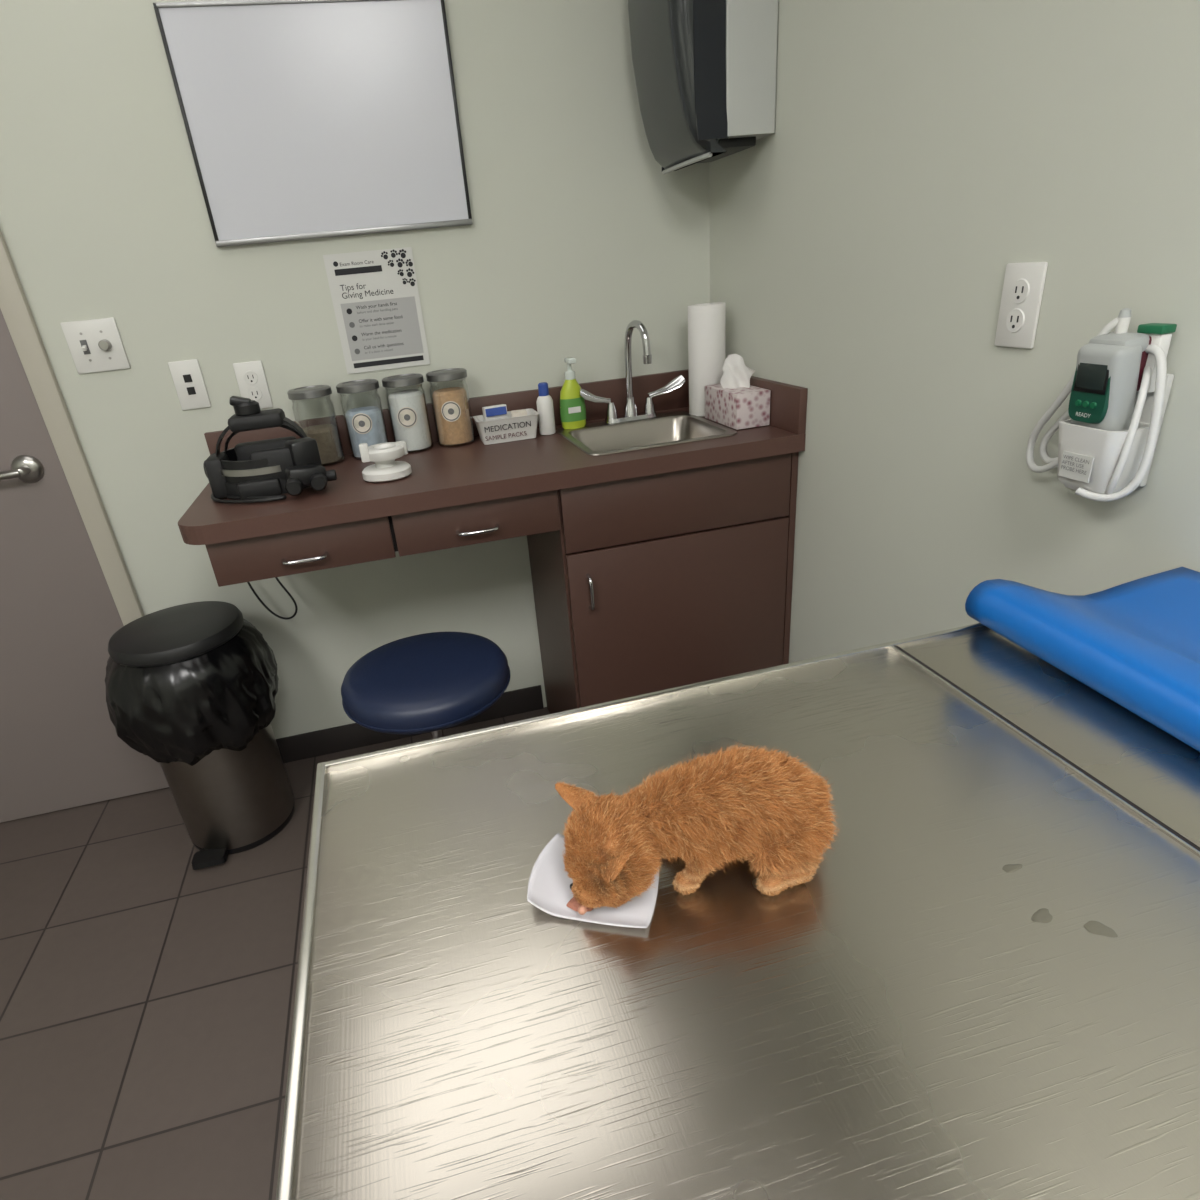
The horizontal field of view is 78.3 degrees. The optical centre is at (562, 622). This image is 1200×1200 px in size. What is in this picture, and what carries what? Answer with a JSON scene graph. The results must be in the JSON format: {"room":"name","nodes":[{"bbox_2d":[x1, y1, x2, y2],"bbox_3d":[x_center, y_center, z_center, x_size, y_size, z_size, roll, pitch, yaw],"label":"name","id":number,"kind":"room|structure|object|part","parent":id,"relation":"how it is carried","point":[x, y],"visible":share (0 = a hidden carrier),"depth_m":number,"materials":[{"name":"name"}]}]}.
{"room":"veterinary clinic","nodes":[
{"label":"veterinary clinic","id":0,"kind":"room"},
{"bbox_2d":[0,707,549,1199],"bbox_3d":[-0.476,1.326,0.525,3.300,0.100,4.300,-11,26,-10],"label":"floor","id":1,"kind":"structure","parent":0,"point":[147,998],"depth_m":1.57,"materials":[{"name":"tile"}]},
{"bbox_2d":[104,601,294,869],"bbox_3d":[-0.927,0.282,1.946,0.393,0.628,0.400,-11,26,-10],"label":"trash can","id":2,"kind":"object","parent":1,"relation":"on","point":[192,688],"visible":1,"depth_m":1.80,"materials":[{"name":"black plastic"}]},
{"bbox_3d":[-0.955,0.018,1.825,0.308,0.044,0.308,-11,26,-10],"label":"lid","id":3,"kind":"part","parent":2,"relation":"part of","materials":[{"name":"black plastic"}]},
{"bbox_2d":[341,632,510,738],"bbox_3d":[-0.279,0.338,1.760,0.427,0.572,0.415,-11,26,-10],"label":"stool","id":4,"kind":"object","parent":1,"relation":"on","point":[433,682],"visible":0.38,"depth_m":1.55,"materials":[{"name":"blue leather"}]},
{"bbox_2d":[178,369,807,713],"bbox_3d":[-0.133,-0.050,2.007,1.399,1.028,0.539,-11,26,-10],"label":"cabinet","id":5,"kind":"object","parent":1,"relation":"on","point":[654,569],"depth_m":1.77,"materials":[{"name":"brown laminate"}]},
{"bbox_2d":[203,396,336,503],"bbox_3d":[-0.665,-0.397,1.639,0.288,0.210,0.251,-11,26,-10],"label":"headset","id":6,"kind":"object","parent":5,"relation":"on","point":[260,471],"visible":1,"depth_m":1.62,"materials":[{"name":"black plastic"}]},
{"bbox_3d":[-0.701,-0.477,1.637,0.054,0.028,0.054,-11,26,-10],"label":"crown knob","id":7,"kind":"part","parent":6,"relation":"part of","materials":[{"name":"black plastic"}]},
{"bbox_3d":[-0.516,-0.328,1.642,0.024,0.024,0.024,-11,26,-10],"label":"optic knob","id":8,"kind":"part","parent":6,"relation":"part of","materials":[{"name":"black plastic"}]},
{"bbox_2d":[247,577,297,619],"bbox_3d":[-0.801,-0.140,2.018,0.156,0.271,0.074,-11,26,-10],"label":"power cord","id":9,"kind":"object","parent":5,"relation":"hanging from","point":[277,579],"visible":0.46,"depth_m":2.04,"materials":[{"name":"black plastic"}]},
{"bbox_3d":[-0.555,-0.157,1.583,0.374,0.096,0.018,-11,26,-10],"label":"drawer","id":10,"kind":"part","parent":5,"relation":"part of","materials":[{"name":"brown laminate"}]},
{"bbox_3d":[-0.548,-0.135,1.568,0.099,0.009,0.030,-11,26,-10],"label":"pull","id":11,"kind":"part","parent":5,"relation":"part of","materials":[{"name":"silver metal"}]},
{"bbox_2d":[287,385,344,465],"bbox_3d":[-0.624,-0.502,1.879,0.106,0.188,0.106,-11,26,-10],"label":"apothecary jar","id":12,"kind":"object","parent":5,"relation":"on","point":[326,435],"visible":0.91,"depth_m":1.86,"materials":[{"name":"clear glass"}]},
{"bbox_3d":[-0.632,-0.577,1.843,0.106,0.021,0.106,-11,26,-10],"label":"lid","id":13,"kind":"part","parent":12,"relation":"part of","materials":[{"name":"silver metal"}]},
{"bbox_2d":[336,379,388,459],"bbox_3d":[-0.510,-0.525,1.901,0.106,0.188,0.106,-11,26,-10],"label":"apothecary jar","id":14,"kind":"object","parent":5,"relation":"on","point":[365,424],"visible":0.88,"depth_m":1.87,"materials":[{"name":"clear glass"}]},
{"bbox_3d":[-0.518,-0.600,1.865,0.106,0.021,0.106,-11,26,-10],"label":"lid","id":15,"kind":"part","parent":14,"relation":"part of","materials":[{"name":"silver metal"}]},
{"bbox_2d":[359,440,411,481],"bbox_3d":[-0.409,-0.378,1.694,0.112,0.085,0.112,-11,26,-10],"label":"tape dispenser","id":16,"kind":"object","parent":5,"relation":"on","point":[385,468],"visible":1,"depth_m":1.67,"materials":[{"name":"white plastic"}]},
{"bbox_2d":[178,428,606,544],"bbox_3d":[-0.405,-0.357,1.797,0.910,0.040,0.534,-11,26,-10],"label":"countertop","id":17,"kind":"structure","parent":5,"relation":"on","point":[440,477],"depth_m":1.61,"materials":[{"name":"brown laminate"}]},
{"bbox_2d":[381,373,433,452],"bbox_3d":[-0.401,-0.547,1.924,0.106,0.188,0.106,-11,26,-10],"label":"apothecary jar","id":18,"kind":"object","parent":5,"relation":"on","point":[407,407],"visible":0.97,"depth_m":1.89,"materials":[{"name":"clear glass"}]},
{"bbox_3d":[-0.409,-0.622,1.889,0.106,0.021,0.106,-11,26,-10],"label":"lid","id":19,"kind":"part","parent":18,"relation":"part of","materials":[{"name":"silver metal"}]},
{"bbox_2d":[426,368,474,446],"bbox_3d":[-0.292,-0.569,1.946,0.106,0.188,0.106,-11,26,-10],"label":"apothecary jar","id":20,"kind":"object","parent":5,"relation":"on","point":[451,407],"visible":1,"depth_m":1.92,"materials":[{"name":"clear glass"}]},
{"bbox_3d":[-0.300,-0.643,1.910,0.106,0.021,0.106,-11,26,-10],"label":"lid","id":21,"kind":"part","parent":20,"relation":"part of","materials":[{"name":"silver metal"}]},
{"bbox_3d":[-0.188,-0.227,1.651,0.370,0.096,0.018,-11,26,-10],"label":"drawer","id":22,"kind":"part","parent":5,"relation":"part of","materials":[{"name":"brown laminate"}]},
{"bbox_3d":[-0.186,-0.204,1.635,0.099,0.009,0.030,-11,26,-10],"label":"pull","id":23,"kind":"part","parent":5,"relation":"part of","materials":[{"name":"silver metal"}]},
{"bbox_2d":[473,404,538,444],"bbox_3d":[-0.148,-0.535,1.959,0.166,0.089,0.106,-11,26,-10],"label":"box","id":24,"kind":"object","parent":5,"relation":"on","point":[496,424],"visible":1,"depth_m":1.93,"materials":[{"name":"white plastic"}]},
{"bbox_2d":[485,431,526,440],"bbox_3d":[-0.146,-0.488,1.925,0.109,0.011,0.001,-11,26,-10],"label":"print","id":25,"kind":"object","parent":24,"relation":"attached to","point":[522,431],"depth_m":1.92},
{"bbox_2d":[484,421,530,432],"bbox_3d":[-0.141,-0.510,1.914,0.122,0.014,0.001,-11,26,-10],"label":"print","id":26,"kind":"object","parent":24,"relation":"attached to","point":[530,421],"depth_m":1.91},
{"bbox_2d":[536,382,555,434],"bbox_3d":[-0.045,-0.572,1.965,0.044,0.132,0.044,-11,26,-10],"label":"bottle","id":27,"kind":"object","parent":5,"relation":"on","point":[546,420],"visible":1,"depth_m":1.95,"materials":[{"name":"white plastic"}]},
{"bbox_3d":[-0.024,-0.016,2.079,0.018,0.885,0.490,-11,26,-10],"label":"panel","id":28,"kind":"part","parent":5,"relation":"part of","materials":[{"name":"brown laminate"}]},
{"bbox_3d":[0.069,-0.070,1.765,0.009,0.094,0.030,-11,26,-10],"label":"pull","id":29,"kind":"part","parent":5,"relation":"part of","materials":[{"name":"silver metal"}]},
{"bbox_2d":[555,407,688,428],"bbox_3d":[0.217,-0.576,2.121,0.489,0.040,0.084,-11,26,-10],"label":"countertop","id":30,"kind":"structure","parent":5,"relation":"on","point":[685,409],"depth_m":2.12,"materials":[{"name":"brown laminate"}]},
{"bbox_2d":[580,320,684,423],"bbox_3d":[0.190,-0.665,1.955,0.297,0.257,0.127,-11,26,-10],"label":"faucet","id":31,"kind":"object","parent":5,"relation":"on","point":[631,413],"visible":1,"depth_m":2.01,"materials":[{"name":"silver metal"}]},
{"bbox_3d":[0.089,-0.611,1.985,0.105,0.054,0.018,-20,29,-28],"label":"wrist blade","id":32,"kind":"part","parent":31,"relation":"part of","materials":[{"name":"silver metal"}]},
{"bbox_3d":[0.188,-0.598,2.032,0.040,0.050,0.040,-11,26,-10],"label":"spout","id":33,"kind":"part","parent":31,"relation":"part of","materials":[{"name":"silver metal"}]},
{"bbox_3d":[0.191,-0.571,2.045,0.150,0.011,0.044,-11,26,-10],"label":"deck plate","id":34,"kind":"part","parent":31,"relation":"part of","materials":[{"name":"silver metal"}]},
{"bbox_3d":[0.200,-0.685,1.943,0.019,0.212,0.115,-17,28,-22],"label":"spout","id":35,"kind":"part","parent":31,"relation":"part of","materials":[{"name":"silver metal"}]},
{"bbox_3d":[0.285,-0.648,2.022,0.105,0.054,0.018,-2,26,8],"label":"wrist blade","id":36,"kind":"part","parent":31,"relation":"part of","materials":[{"name":"silver metal"}]},
{"bbox_2d":[556,411,737,455],"bbox_3d":[0.212,-0.427,1.939,0.380,0.157,0.375,-11,26,-10],"label":"sink","id":37,"kind":"object","parent":5,"relation":"in","point":[676,427],"visible":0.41,"depth_m":2.02,"materials":[{"name":"silver metal"}]},
{"bbox_2d":[560,357,585,428],"bbox_3d":[0.026,-0.617,1.984,0.062,0.184,0.060,10,30,30],"label":"hand sanitizer bottle","id":38,"kind":"object","parent":37,"relation":"on","point":[572,405],"visible":0.99,"depth_m":1.98,"materials":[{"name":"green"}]},
{"bbox_3d":[0.278,-0.287,1.750,0.572,0.157,0.018,-11,26,-10],"label":"false drawer","id":39,"kind":"part","parent":5,"relation":"part of","materials":[{"name":"brown laminate"}]},
{"bbox_3d":[0.314,0.067,1.920,0.572,0.621,0.018,-11,26,-10],"label":"cabinet door","id":40,"kind":"part","parent":5,"relation":"part of","materials":[{"name":"brown laminate"}]},
{"bbox_2d":[595,428,805,481],"bbox_3d":[0.323,-0.398,1.728,0.489,0.040,0.095,-11,26,-10],"label":"countertop","id":41,"kind":"structure","parent":5,"relation":"on","point":[777,441],"depth_m":1.69,"materials":[{"name":"brown laminate"}]},
{"bbox_2d":[688,302,725,415],"bbox_3d":[0.391,-0.709,1.987,0.098,0.279,0.098,-11,26,-10],"label":"paper towel roll","id":42,"kind":"object","parent":5,"relation":"on","point":[706,321],"visible":0.87,"depth_m":1.94,"materials":[{"name":"white paper"}]},
{"bbox_2d":[688,411,776,433],"bbox_3d":[0.443,-0.521,1.959,0.129,0.040,0.355,-11,26,-10],"label":"countertop","id":43,"kind":"structure","parent":5,"relation":"on","point":[767,427],"depth_m":1.82,"materials":[{"name":"brown laminate"}]},
{"bbox_2d":[705,354,769,429],"bbox_3d":[0.443,-0.597,1.872,0.089,0.168,0.193,-11,26,-10],"label":"tissue box","id":44,"kind":"object","parent":5,"relation":"on","point":[737,404],"visible":1,"depth_m":1.84,"materials":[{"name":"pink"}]},
{"bbox_3d":[0.538,-0.119,2.174,0.016,0.885,0.508,-11,26,-10],"label":"panel","id":45,"kind":"part","parent":5,"relation":"part of","materials":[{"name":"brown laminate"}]},
{"bbox_2d":[276,623,1199,1199],"bbox_3d":[0.385,0.566,0.761,1.068,0.904,0.594,-11,26,-10],"label":"exam table","id":46,"kind":"object","parent":1,"relation":"on","point":[897,1021],"visible":0.85,"depth_m":0.48,"materials":[{"name":"silver metal"}]},
{"bbox_2d":[527,833,658,927],"bbox_3d":[0.024,0.194,0.556,0.097,0.015,0.076,4,27,19],"label":"plate","id":47,"kind":"object","parent":46,"relation":"on","point":[549,890],"visible":0.48,"depth_m":0.55,"materials":[{"name":"grey ceramic"}]},
{"bbox_2d":[555,740,837,914],"bbox_3d":[0.107,0.140,0.547,0.224,0.102,0.109,-9,26,-7],"label":"kitten","id":48,"kind":"object","parent":46,"relation":"on","point":[760,806],"visible":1,"depth_m":0.52},
{"bbox_3d":[0.448,0.153,0.589,0.004,0.022,0.590,-11,26,-10],"label":"seam rail","id":49,"kind":"part","parent":46,"relation":"part of","materials":[{"name":"silver metal"}]},
{"bbox_2d":[1002,864,1117,937],"bbox_3d":[0.335,0.193,0.508,0.042,0.001,0.074,-11,26,-10],"label":"water droplets","id":50,"kind":"object","parent":46,"relation":"on","point":[1042,915],"visible":1,"depth_m":0.49,"materials":[{"name":"beige"}]},
{"bbox_2d":[965,567,1199,751],"bbox_3d":[0.679,0.069,0.625,0.344,0.052,0.590,-11,26,-10],"label":"mat","id":51,"kind":"object","parent":46,"relation":"on","point":[1135,643],"visible":1,"depth_m":0.76,"materials":[{"name":"plastic"}]},
{"bbox_2d":[0,0,709,738],"bbox_3d":[-1.103,-0.728,1.800,3.300,2.600,0.100,-11,26,-10],"label":"wall","id":52,"kind":"structure","parent":0,"point":[577,234],"depth_m":1.85,"materials":[{"name":"paint"}]},
{"bbox_2d":[0,229,144,625],"bbox_3d":[-1.229,-0.452,1.821,0.054,2.110,0.022,-11,26,-10],"label":"door frame","id":53,"kind":"structure","parent":52,"relation":"attached to","point":[14,306],"depth_m":1.81,"materials":[{"name":"beige paint"}]},
{"bbox_2d":[60,317,129,373],"bbox_3d":[-1.115,-0.660,1.758,0.118,0.116,0.020,-11,26,-10],"label":"light switch","id":54,"kind":"object","parent":52,"relation":"attached to","point":[95,345],"visible":1,"depth_m":1.76,"materials":[{"name":"white plastic"}]},
{"bbox_3d":[-1.093,-0.663,1.759,0.026,0.026,0.014,-11,26,-10],"label":"dimmer knob","id":55,"kind":"part","parent":54,"relation":"part of","materials":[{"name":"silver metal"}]},
{"bbox_2d":[168,359,210,409],"bbox_3d":[-0.932,-0.596,1.844,0.070,0.116,0.008,-11,26,-10],"label":"wall plate","id":56,"kind":"object","parent":52,"relation":"attached to","point":[187,376],"visible":1,"depth_m":1.84,"materials":[{"name":"white plastic"}]},
{"bbox_2d":[233,360,272,408],"bbox_3d":[-0.788,-0.604,1.878,0.070,0.116,0.009,-11,26,-10],"label":"power outlet","id":57,"kind":"object","parent":52,"relation":"attached to","point":[250,376],"visible":0.92,"depth_m":1.87,"materials":[{"name":"white plastic"}]},
{"bbox_2d":[244,371,257,384],"bbox_3d":[-0.789,-0.621,1.867,0.034,0.034,0.002,-11,26,-10],"label":"socket","id":58,"kind":"object","parent":57,"relation":"attached to","point":[250,377],"depth_m":1.87,"materials":[{"name":"white plastic"}]},
{"bbox_2d":[248,387,261,400],"bbox_3d":[-0.786,-0.585,1.884,0.034,0.034,0.002,-11,26,-10],"label":"socket","id":59,"kind":"object","parent":57,"relation":"attached to","point":[254,393],"depth_m":1.88,"materials":[{"name":"white plastic"}]},
{"bbox_2d":[153,0,472,246],"bbox_3d":[-0.541,-1.148,1.694,0.610,0.457,0.017,-11,26,-10],"label":"whiteboard","id":60,"kind":"object","parent":52,"relation":"attached to","point":[303,119],"visible":1,"depth_m":1.68,"materials":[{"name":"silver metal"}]},
{"bbox_3d":[-0.832,-1.093,1.641,0.008,0.457,0.015,-11,26,-10],"label":"frame","id":61,"kind":"part","parent":60,"relation":"part of","materials":[{"name":"black plastic"}]},
{"bbox_3d":[-0.561,-1.349,1.598,0.610,0.009,0.015,-11,26,-10],"label":"frame","id":62,"kind":"part","parent":60,"relation":"part of","materials":[{"name":"silver metal"}]},
{"bbox_3d":[-0.520,-0.949,1.790,0.610,0.013,0.017,-11,26,-10],"label":"frame","id":63,"kind":"part","parent":60,"relation":"part of","materials":[{"name":"silver metal"}]},
{"bbox_3d":[-0.250,-1.204,1.749,0.008,0.457,0.015,-11,26,-10],"label":"frame","id":64,"kind":"part","parent":60,"relation":"part of","materials":[{"name":"black plastic"}]},
{"bbox_2d":[323,247,429,373],"bbox_3d":[-0.469,-0.794,1.881,0.216,0.279,0.004,-11,26,-10],"label":"paper sign","id":65,"kind":"object","parent":52,"relation":"attached to","point":[375,293],"visible":1,"depth_m":1.88,"materials":[{"name":"grey paper"}]},
{"bbox_3d":[-0.462,-0.757,1.898,0.186,0.137,0.001,-11,26,-10],"label":"panel","id":66,"kind":"part","parent":65,"relation":"part of","materials":[{"name":"grey paper"}]},
{"bbox_2d":[276,685,543,762],"bbox_3d":[-0.588,0.347,2.365,1.080,0.090,0.008,-11,26,-10],"label":"baseboard","id":67,"kind":"structure","parent":52,"relation":"attached to","point":[354,735],"depth_m":2.35,"materials":[{"name":"black rubber"}]},
{"bbox_2d":[204,369,688,454],"bbox_3d":[-0.237,-0.569,2.037,1.399,0.103,0.019,-11,26,-10],"label":"backsplash","id":68,"kind":"structure","parent":52,"relation":"attached to","point":[615,389],"depth_m":2.05,"materials":[{"name":"brown laminate"}]},
{"bbox_2d":[709,0,1199,662],"bbox_3d":[0.959,-0.160,0.184,0.100,2.600,4.200,-11,26,-10],"label":"wall","id":69,"kind":"structure","parent":0,"point":[862,247],"depth_m":1.21,"materials":[{"name":"paint"}]},
{"bbox_2d":[628,0,778,174],"bbox_3d":[0.301,-1.287,1.643,0.234,0.458,0.303,-11,26,-10],"label":"paper towel dispenser","id":70,"kind":"object","parent":69,"relation":"attached to","point":[705,71],"visible":1,"depth_m":1.57,"materials":[{"name":"plastic"}]},
{"bbox_2d":[995,262,1047,348],"bbox_3d":[0.676,-0.469,1.089,0.009,0.116,0.072,-11,26,-10],"label":"power outlet","id":71,"kind":"object","parent":69,"relation":"attached to","point":[1023,286],"visible":1,"depth_m":1.08,"materials":[{"name":"white plastic"}]},
{"bbox_2d":[1006,308,1024,332],"bbox_3d":[0.675,-0.450,1.097,0.002,0.034,0.034,-11,26,-10],"label":"socket","id":72,"kind":"object","parent":71,"relation":"attached to","point":[1015,317],"depth_m":1.10,"materials":[{"name":"white plastic"}]},
{"bbox_2d":[1011,279,1029,303],"bbox_3d":[0.672,-0.486,1.080,0.002,0.034,0.034,-11,26,-10],"label":"socket","id":73,"kind":"object","parent":71,"relation":"attached to","point":[1020,288],"depth_m":1.08,"materials":[{"name":"white plastic"}]},
{"bbox_2d":[1026,308,1176,501],"bbox_3d":[0.697,-0.287,0.965,0.080,0.233,0.190,-11,26,-10],"label":"thermometer","id":74,"kind":"object","parent":69,"relation":"attached to","point":[1120,385],"visible":1,"depth_m":0.92,"materials":[{"name":"grey plastic"}]},
{"bbox_3d":[0.700,-0.274,1.021,0.014,0.116,0.073,-13,26,-14],"label":"cord","id":75,"kind":"part","parent":74,"relation":"part of","materials":[{"name":"grey plastic"}]},
{"bbox_3d":[0.689,-0.303,0.998,0.029,0.216,0.116,-11,26,-10],"label":"cord","id":76,"kind":"part","parent":74,"relation":"part of","materials":[{"name":"grey plastic"}]},
{"bbox_2d":[1061,455,1088,474],"bbox_3d":[0.672,-0.207,0.965,0.001,0.019,0.040,-11,26,-10],"label":"print","id":77,"kind":"object","parent":74,"relation":"attached to","point":[1065,455],"depth_m":0.97},
{"bbox_3d":[0.667,-0.294,0.928,0.005,0.084,0.054,-11,26,-10],"label":"green panel","id":78,"kind":"part","parent":74,"relation":"part of","materials":[{"name":"teal plastic"}]},
{"bbox_3d":[0.703,-0.243,0.915,0.054,0.188,0.063,-11,26,-10],"label":"cord","id":79,"kind":"part","parent":74,"relation":"part of","materials":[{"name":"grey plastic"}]},
{"bbox_3d":[0.692,-0.358,0.913,0.014,0.045,0.018,6,28,23],"label":"probe handle","id":80,"kind":"part","parent":74,"relation":"part of","materials":[{"name":"white plastic"}]},
{"bbox_3d":[0.708,-0.233,0.924,0.021,0.169,0.052,13,31,34],"label":"cord","id":81,"kind":"part","parent":74,"relation":"part of","materials":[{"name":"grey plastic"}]},
{"bbox_3d":[0.717,-0.355,0.887,0.022,0.010,0.032,-11,26,-10],"label":"box lid","id":82,"kind":"part","parent":74,"relation":"part of","materials":[{"name":"green plastic"}]},
{"bbox_3d":[-2.161,-0.274,1.649,0.053,2.110,0.022,-11,26,-10],"label":"door frame","id":83,"kind":"structure","parent":0,"visible":0},
{"bbox_2d":[0,309,168,822],"bbox_3d":[-1.693,-0.340,1.750,0.907,2.044,0.012,-11,26,-10],"label":"door","id":84,"kind":"structure","parent":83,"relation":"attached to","point":[61,748],"depth_m":2.01,"materials":[{"name":"paint"}]},
{"bbox_2d":[11,455,43,482],"bbox_3d":[-1.321,-0.379,1.816,0.068,0.068,0.018,-11,26,-10],"label":"rose","id":85,"kind":"object","parent":84,"relation":"attached to","point":[36,467],"visible":0.84,"depth_m":1.81,"materials":[{"name":"silver metal"}]},
{"bbox_2d":[15,465,30,477],"bbox_3d":[-1.316,-0.371,1.799,0.022,0.022,0.056,-11,26,-10],"label":"spindle","id":86,"kind":"object","parent":85,"relation":"attached to","point":[24,470],"visible":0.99,"depth_m":1.78,"materials":[{"name":"silver metal"}]},
{"bbox_2d":[0,469,20,480],"bbox_3d":[-1.367,-0.349,1.769,0.121,0.024,0.023,-10,26,-8],"label":"lever","id":87,"kind":"object","parent":86,"relation":"attached to","point":[9,474],"visible":1,"depth_m":1.77,"materials":[{"name":"silver metal"}]}
]}

